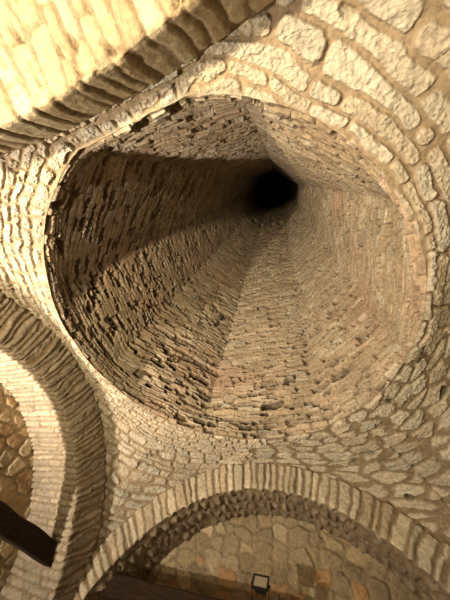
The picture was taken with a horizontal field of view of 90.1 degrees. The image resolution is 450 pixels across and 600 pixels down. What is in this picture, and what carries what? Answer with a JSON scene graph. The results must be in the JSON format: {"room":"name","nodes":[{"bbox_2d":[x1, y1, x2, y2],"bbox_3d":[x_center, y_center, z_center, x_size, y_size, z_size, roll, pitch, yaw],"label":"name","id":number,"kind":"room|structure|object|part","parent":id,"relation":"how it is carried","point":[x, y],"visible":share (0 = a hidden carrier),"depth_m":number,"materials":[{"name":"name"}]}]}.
{"room":"medieval stone kitchen","nodes":[
{"label":"medieval stone kitchen","id":0,"kind":"room"},
{"bbox_2d":[0,383,34,590],"bbox_3d":[-3.421,1.887,2.214,0.067,3.790,5.207,-10,-65,18],"label":"wall","id":1,"kind":"structure","parent":0,"point":[16,456],"depth_m":3.23,"materials":[{"name":"beige stone"}]},
{"bbox_2d":[0,291,106,599],"bbox_3d":[-3.052,1.846,2.050,1.001,3.692,4.967,-10,-65,18],"label":"arch","id":2,"kind":"object","parent":1,"relation":"attached to","point":[61,414],"depth_m":3.17,"materials":[{"name":"stone"}]},
{"bbox_2d":[0,500,57,567],"bbox_3d":[-2.855,1.608,2.145,0.161,0.221,4.180,-10,-65,18],"label":"tie beam","id":3,"kind":"structure","parent":2,"relation":"attached to","point":[15,530],"depth_m":2.71,"materials":[{"name":"brown wood"}]},
{"bbox_2d":[0,0,449,544],"bbox_3d":[-0.132,0.837,2.175,5.644,1.498,5.606,0,-62,13],"label":"ceiling","id":4,"kind":"structure","parent":0,"point":[376,73],"depth_m":1.82,"materials":[{"name":"stone"}]},
{"bbox_2d":[0,0,275,156],"bbox_3d":[-1.395,-1.496,-0.275,5.014,3.474,2.110,-11,-65,18],"label":"arch","id":5,"kind":"object","parent":4,"relation":"attached to","point":[64,63],"depth_m":1.22,"materials":[{"name":"stone"}]},
{"bbox_2d":[43,94,426,438],"bbox_3d":[1.238,-3.079,8.707,4.560,14.434,4.456,0,-62,13],"label":"shaft","id":6,"kind":"structure","parent":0,"point":[214,310],"depth_m":3.65,"materials":[{"name":"stone"}]},
{"bbox_2d":[255,171,290,208],"bbox_3d":[3.295,-7.192,14.841,3.511,0.900,3.511,-21,-69,22],"label":"hole","id":7,"kind":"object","parent":6,"relation":"attached to","point":[272,190],"depth_m":14.46,"materials":[{"name":"black"}]},
{"bbox_2d":[143,515,420,599],"bbox_3d":[0.509,4.148,2.538,5.254,3.790,0.063,-9,-65,18],"label":"wall","id":8,"kind":"structure","parent":0,"point":[302,561],"depth_m":3.23,"materials":[{"name":"beige stone"}]},
{"bbox_2d":[98,573,222,599],"bbox_3d":[0.336,3.581,2.464,4.400,0.232,0.191,-9,-65,18],"label":"tie beam","id":9,"kind":"structure","parent":8,"relation":"attached to","point":[121,587],"depth_m":2.88,"materials":[{"name":"brown wood"}]},
{"bbox_2d":[251,573,270,599],"bbox_3d":[0.416,3.421,2.638,0.231,0.270,0.167,-9,-65,18],"label":"floodlight","id":10,"kind":"object","parent":9,"relation":"on","point":[259,583],"visible":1,"depth_m":2.65,"materials":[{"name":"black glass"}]},
{"bbox_3d":[0.422,3.370,2.683,0.168,0.109,0.087,-9,-65,18],"label":"glass","id":11,"kind":"part","parent":10,"relation":"part of","materials":[{"name":"beige glass"}]},
{"bbox_3d":[0.422,3.368,2.683,0.197,0.140,0.115,-9,-65,18],"label":"frame","id":12,"kind":"part","parent":10,"relation":"part of","materials":[{"name":"black metal"}]},
{"bbox_2d":[272,592,279,599],"bbox_3d":[0.575,3.437,2.540,0.085,0.150,0.074,-9,-65,18],"label":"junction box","id":13,"kind":"object","parent":9,"relation":"on","point":[275,596],"visible":1,"depth_m":2.56,"materials":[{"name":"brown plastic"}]},
{"bbox_2d":[71,462,449,599],"bbox_3d":[0.386,3.844,2.309,5.014,3.632,0.975,-9,-65,18],"label":"arch","id":14,"kind":"object","parent":8,"relation":"attached to","point":[417,556],"depth_m":3.24,"materials":[{"name":"stone"}]}
]}

